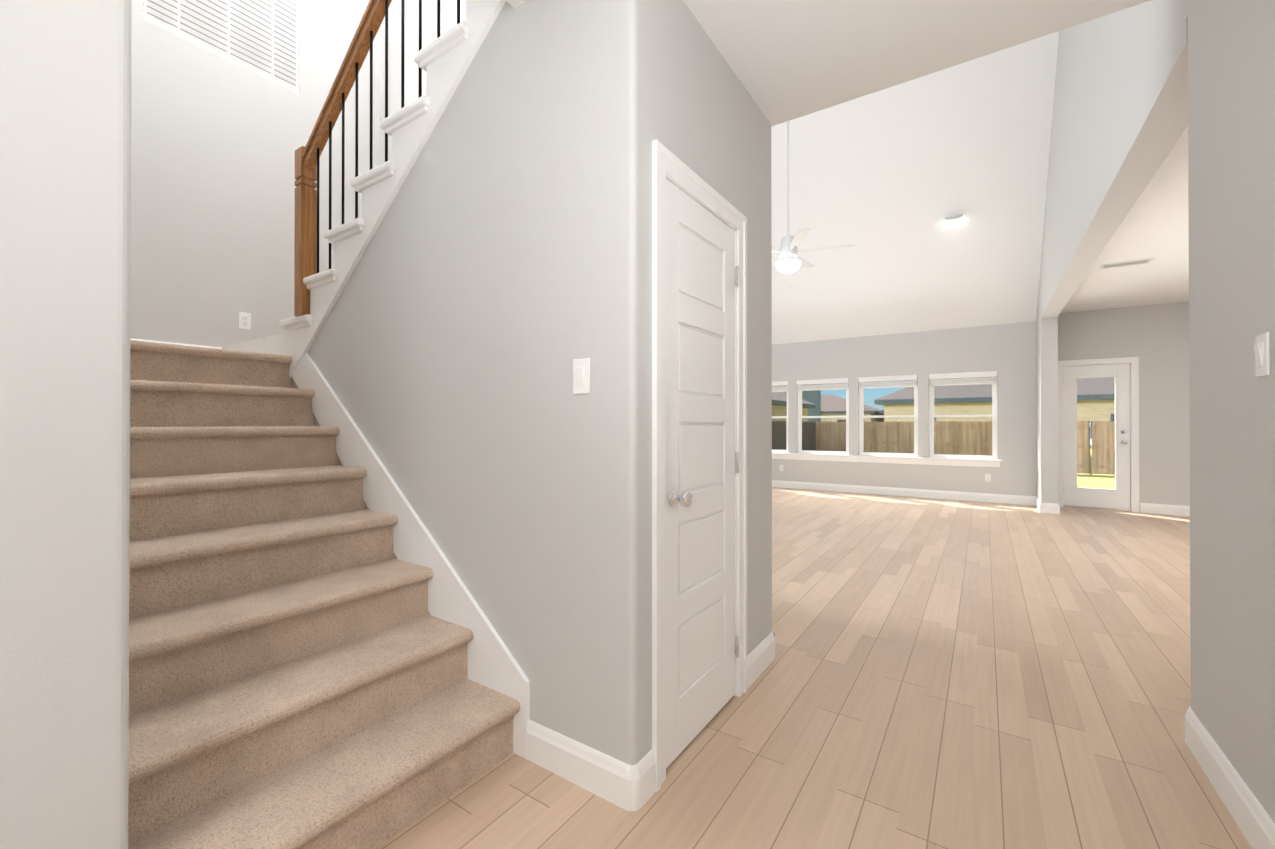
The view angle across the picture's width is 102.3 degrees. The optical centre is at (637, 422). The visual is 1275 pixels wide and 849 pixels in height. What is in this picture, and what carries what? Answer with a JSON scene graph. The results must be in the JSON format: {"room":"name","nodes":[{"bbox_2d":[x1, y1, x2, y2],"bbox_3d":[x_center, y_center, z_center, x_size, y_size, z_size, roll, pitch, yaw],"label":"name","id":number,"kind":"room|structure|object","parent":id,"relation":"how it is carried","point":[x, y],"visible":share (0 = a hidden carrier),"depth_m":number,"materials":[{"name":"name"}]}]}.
{"room":"entrance hallway","nodes":[
{"label":"entrance hallway","id":0,"kind":"room"},
{"bbox_2d":[0,0,131,848],"bbox_3d":[-2.258,-2.017,-0.704,0.120,6.400,4.280,0,0,34],"label":"wall","id":1,"kind":"structure","parent":0,"point":[65,174],"depth_m":0.94,"materials":[{"name":"grey paint"}]},
{"bbox_2d":[130,0,379,346],"bbox_3d":[-2.796,-2.000,3.545,0.140,6.400,2.400,0,0,34],"label":"wall","id":2,"kind":"structure","parent":0,"point":[217,140],"depth_m":3.46,"materials":[{"name":"grey paint"}]},
{"bbox_2d":[130,338,213,347],"bbox_3d":[-3.060,-0.436,3.011,0.015,0.132,0.990,0,0,34],"label":"trim","id":3,"kind":"structure","parent":2,"relation":"attached to","point":[130,338],"depth_m":3.22,"materials":[{"name":"white wood"}]},
{"bbox_2d":[143,0,297,92],"bbox_3d":[-2.818,-3.125,3.516,0.131,1.348,0.858,0,0,34],"label":"window blind","id":4,"kind":"object","parent":2,"relation":"attached to","point":[259,37],"visible":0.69,"depth_m":3.57,"materials":[{"name":"white plastic"}]},
{"bbox_2d":[238,312,250,329],"bbox_3d":[-2.706,-0.700,3.539,0.009,0.116,0.072,0,0,34],"label":"outlet","id":5,"kind":"object","parent":2,"relation":"attached to","point":[244,320],"visible":1,"depth_m":3.54,"materials":[{"name":"white plastic"}]},
{"bbox_2d":[214,0,529,758],"bbox_3d":[-1.591,-0.353,2.625,2.880,3.100,0.053,0,0,34],"label":"trim","id":6,"kind":"structure","parent":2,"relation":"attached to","point":[444,60],"depth_m":2.24,"materials":[{"name":"white wood"}]},
{"bbox_2d":[379,0,465,164],"bbox_3d":[-1.124,-1.999,3.743,7.670,6.400,0.200,0,0,34],"label":"wall","id":7,"kind":"structure","parent":0,"point":[448,15],"depth_m":4.11,"materials":[{"name":"grey paint"}]},
{"bbox_2d":[293,0,602,752],"bbox_3d":[-0.987,-0.255,2.317,2.195,2.900,0.120,0,0,34],"label":"wall","id":8,"kind":"structure","parent":0,"point":[461,330],"depth_m":1.90,"materials":[{"name":"grey paint"}]},
{"bbox_2d":[573,358,589,393],"bbox_3d":[-0.188,-0.152,1.694,0.072,0.116,0.016,0,0,34],"label":"light switch","id":9,"kind":"object","parent":8,"relation":"attached to","point":[581,376],"visible":1,"depth_m":1.69,"materials":[{"name":"white plastic"}]},
{"bbox_2d":[603,0,771,764],"bbox_3d":[0.291,-0.163,2.141,0.120,2.715,1.260,0,0,34],"label":"wall","id":10,"kind":"structure","parent":0,"point":[673,84],"depth_m":1.65,"materials":[{"name":"grey paint"}]},
{"bbox_2d":[527,720,650,811],"bbox_3d":[-0.191,1.127,1.704,0.465,0.132,0.035,0,0,34],"label":"baseboard","id":11,"kind":"structure","parent":10,"relation":"attached to","point":[611,780],"depth_m":1.66,"materials":[{"name":"white wood"}]},
{"bbox_2d":[652,139,746,791],"bbox_3d":[0.218,0.139,2.015,0.139,2.110,0.763,0,0,34],"label":"door frame","id":12,"kind":"structure","parent":10,"relation":"attached to","point":[669,165],"depth_m":1.72,"materials":[{"name":"white wood"}]},
{"bbox_2d":[666,178,738,767],"bbox_3d":[0.278,0.173,1.986,0.107,2.018,0.624,0,0,34],"label":"closet door","id":13,"kind":"structure","parent":10,"relation":"in","point":[702,462],"depth_m":1.96,"materials":[{"name":"white wood"}]},
{"bbox_2d":[747,631,774,688],"bbox_3d":[0.578,1.130,2.458,0.035,0.132,0.383,0,0,34],"label":"baseboard","id":14,"kind":"structure","parent":10,"relation":"attached to","point":[761,657],"depth_m":2.44,"materials":[{"name":"white wood"}]},
{"bbox_2d":[376,487,1251,848],"bbox_3d":[0.614,1.238,2.882,11.900,0.080,13.860,0,0,34],"label":"floor","id":15,"kind":"structure","parent":0,"point":[942,673],"depth_m":2.11,"materials":[{"name":"brown wood"}]},
{"bbox_2d":[128,340,520,848],"bbox_3d":[-1.579,0.413,2.665,2.851,1.568,2.080,0,0,34],"label":"stairs","id":16,"kind":"structure","parent":15,"relation":"on","point":[298,666],"depth_m":1.72,"materials":[{"name":"beige carpet"}]},
{"bbox_3d":[-0.891,-1.035,2.823,1.866,1.808,1.058,0,0,34],"label":"flight","id":17,"kind":"object","parent":16,"relation":"on","visible":0},
{"bbox_2d":[294,0,459,316],"bbox_3d":[-1.138,-1.805,2.326,1.634,2.472,0.078,0,0,34],"label":"balustrade","id":18,"kind":"object","parent":17,"relation":"on","point":[307,168],"visible":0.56,"depth_m":2.59,"materials":[{"name":"brown wood"}]},
{"bbox_2d":[506,0,1150,126],"bbox_3d":[-0.666,-1.741,-0.404,2.210,0.421,6.560,0,0,34],"label":"ceiling","id":19,"kind":"structure","parent":0,"point":[787,60],"depth_m":2.02,"materials":[{"name":"white paint"}]},
{"bbox_2d":[771,31,1058,344],"bbox_3d":[0.746,-2.773,6.810,7.640,2.828,7.210,0,0,34],"label":"ceiling","id":20,"kind":"structure","parent":0,"point":[887,181],"depth_m":6.92,"materials":[{"name":"white paint"}]},
{"bbox_2d":[772,121,854,288],"bbox_3d":[1.648,-2.702,5.532,1.269,2.680,1.238,0,0,34],"label":"ceiling fan","id":21,"kind":"object","parent":20,"relation":"hanging from","point":[791,261],"visible":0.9,"depth_m":5.43,"materials":[{"name":"white metal"}]},
{"bbox_2d":[945,215,962,219],"bbox_3d":[4.222,-2.743,6.847,0.210,0.139,0.163,0,0,34],"label":"recessed light","id":22,"kind":"object","parent":20,"relation":"in","point":[954,217],"visible":0.56,"depth_m":6.81,"materials":[{"name":"white"}]},
{"bbox_2d":[772,301,1189,512],"bbox_3d":[4.445,-1.979,8.568,11.800,6.400,0.150,0,0,34],"label":"wall","id":23,"kind":"structure","parent":0,"point":[1154,339],"depth_m":7.71,"materials":[{"name":"grey paint"}]},
{"bbox_2d":[772,381,787,452],"bbox_3d":[2.470,-0.094,9.878,0.908,1.358,0.147,0,0,34],"label":"window","id":24,"kind":"structure","parent":23,"relation":"in","point":[780,386],"depth_m":9.69,"materials":[{"name":"white"}]},
{"bbox_2d":[797,378,848,454],"bbox_3d":[3.352,-0.096,9.282,0.908,1.358,0.147,0,0,34],"label":"window","id":25,"kind":"structure","parent":23,"relation":"in","point":[808,385],"depth_m":9.27,"materials":[{"name":"white"}]},
{"bbox_2d":[772,371,1002,466],"bbox_3d":[3.783,-0.045,8.971,4.222,1.464,0.180,0,0,34],"label":"window","id":26,"kind":"structure","parent":23,"relation":"in","point":[948,379],"depth_m":8.17,"materials":[{"name":"white"}]},
{"bbox_2d":[858,375,917,456],"bbox_3d":[4.234,-0.099,8.687,0.908,1.358,0.147,0,0,34],"label":"window","id":27,"kind":"structure","parent":23,"relation":"in","point":[896,382],"depth_m":8.68,"materials":[{"name":"white"}]},
{"bbox_2d":[772,480,1034,504],"bbox_3d":[2.737,1.159,9.608,7.490,0.132,0.016,0,0,34],"label":"baseboard","id":28,"kind":"structure","parent":23,"relation":"attached to","point":[938,494],"depth_m":8.41,"materials":[{"name":"white wood"}]},
{"bbox_2d":[985,474,990,481],"bbox_3d":[5.353,0.848,7.846,0.072,0.116,0.009,0,0,34],"label":"electrical outlet","id":29,"kind":"object","parent":23,"relation":"attached to","point":[987,477],"visible":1,"depth_m":7.84,"materials":[{"name":"white plastic"}]},
{"bbox_2d":[1035,496,1042,512],"bbox_3d":[5.627,1.149,7.211,0.015,0.132,0.715,0,0,34],"label":"baseboard","id":30,"kind":"structure","parent":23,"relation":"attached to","point":[1039,505],"depth_m":7.10,"materials":[{"name":"white wood"}]},
{"bbox_2d":[1051,503,1059,513],"bbox_3d":[5.804,1.149,7.103,0.038,0.132,0.735,0,0,34],"label":"baseboard","id":31,"kind":"structure","parent":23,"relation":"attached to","point":[1055,508],"depth_m":6.83,"materials":[{"name":"white wood"}]},
{"bbox_2d":[1063,363,1129,509],"bbox_3d":[6.399,0.193,7.172,0.708,1.989,0.122,0,0,34],"label":"back door","id":32,"kind":"structure","parent":23,"relation":"in","point":[1118,497],"depth_m":7.16,"materials":[{"name":"white"}]},
{"bbox_2d":[1058,357,1138,512],"bbox_3d":[6.429,0.167,7.208,0.859,2.097,0.169,0,0,34],"label":"door frame","id":33,"kind":"structure","parent":23,"relation":"attached to","point":[1134,433],"depth_m":6.98,"materials":[{"name":"white wood"}]},
{"bbox_2d":[1140,503,1189,515],"bbox_3d":[7.955,1.145,6.085,2.898,0.132,0.015,0,0,34],"label":"baseboard","id":34,"kind":"structure","parent":23,"relation":"attached to","point":[1180,510],"depth_m":6.76,"materials":[{"name":"white wood"}]},
{"bbox_2d":[1036,317,1057,503],"bbox_3d":[5.718,-0.095,7.176,0.180,2.620,0.720,0,0,34],"label":"column","id":35,"kind":"structure","parent":0,"point":[1047,399],"depth_m":6.89,"materials":[{"name":"grey paint"}]},
{"bbox_2d":[1036,0,1194,325],"bbox_3d":[3.978,-3.305,4.611,0.180,3.780,6.940,0,0,34],"label":"header beam","id":36,"kind":"structure","parent":0,"point":[1120,117],"depth_m":3.32,"materials":[{"name":"grey paint"}]},
{"bbox_2d":[1061,126,1188,312],"bbox_3d":[5.693,-1.650,3.561,3.830,0.140,7.050,0,0,34],"label":"ceiling","id":37,"kind":"structure","parent":0,"point":[1155,223],"depth_m":4.76,"materials":[{"name":"white paint"}]},
{"bbox_2d":[1098,258,1154,269],"bbox_3d":[4.835,-1.569,5.087,0.380,0.008,0.170,0,0,34],"label":"ceiling vent","id":38,"kind":"object","parent":37,"relation":"in","point":[1126,263],"visible":0.98,"depth_m":5.08,"materials":[{"name":"white metal"}]},
{"bbox_2d":[1188,0,1274,822],"bbox_3d":[0.199,-0.226,-0.970,0.150,2.815,6.900,0,0,34],"label":"wall","id":39,"kind":"structure","parent":0,"point":[1231,128],"depth_m":1.52,"materials":[{"name":"grey paint"}]},
{"bbox_2d":[1185,706,1274,848],"bbox_3d":[0.184,1.116,-0.861,0.025,0.132,6.755,0,0,34],"label":"baseboard","id":40,"kind":"structure","parent":39,"relation":"attached to","point":[1252,819],"depth_m":1.57,"materials":[{"name":"white wood"}]},
{"bbox_2d":[1254,332,1269,376],"bbox_3d":[1.703,-0.183,1.405,0.016,0.116,0.072,0,0,34],"label":"light switch","id":41,"kind":"object","parent":39,"relation":"attached to","point":[1262,352],"visible":1,"depth_m":1.39,"materials":[{"name":"white plastic"}]},
{"label":"outside","id":42,"kind":"structure","parent":0,"visible":0},
{"bbox_2d":[828,440,1114,488],"bbox_3d":[28.006,1.744,41.211,120.000,0.620,80.350,0,0,34],"label":"lawn","id":43,"kind":"structure","parent":42,"point":[1088,478],"depth_m":15.44,"materials":[{"name":"green plant"}]},
{"bbox_2d":[772,421,815,450],"bbox_3d":[4.114,0.835,16.867,0.050,1.760,12.954,0,0,34],"label":"fence","id":44,"kind":"object","parent":43,"relation":"on","point":[810,443],"depth_m":18.82,"materials":[{"name":"grey"}]},
{"bbox_2d":[772,392,815,421],"bbox_3d":[4.304,-1.226,36.322,13.100,6.120,11.900,0,0,34],"label":"house","id":45,"kind":"structure","parent":43,"relation":"on","point":[779,411],"depth_m":32.73,"materials":[{"name":"beige brick"}]},
{"bbox_2d":[772,384,820,421],"bbox_3d":[12.750,-2.178,48.119,6.900,8.120,10.900,0,0,34],"label":"house","id":46,"kind":"structure","parent":43,"relation":"on","point":[808,398],"depth_m":48.75,"materials":[{"name":"blue"}]},
{"bbox_2d":[821,394,883,439],"bbox_3d":[22.533,-0.676,60.814,11.900,5.220,10.900,0,0,34],"label":"house","id":47,"kind":"structure","parent":43,"relation":"on","point":[830,401],"depth_m":56.11,"materials":[{"name":"beige brick"}]},
{"bbox_2d":[815,421,1114,474],"bbox_3d":[10.733,0.860,20.098,23.064,1.815,0.118,0,0,34],"label":"fence","id":48,"kind":"object","parent":43,"relation":"on","point":[1096,440],"depth_m":19.28,"materials":[{"name":"brown wood"}]},
{"bbox_2d":[874,377,1114,454],"bbox_3d":[28.163,-1.410,28.055,25.900,6.420,12.900,0,0,34],"label":"house","id":49,"kind":"structure","parent":43,"relation":"on","point":[978,395],"depth_m":27.67,"materials":[{"name":"beige brick"}]}
]}

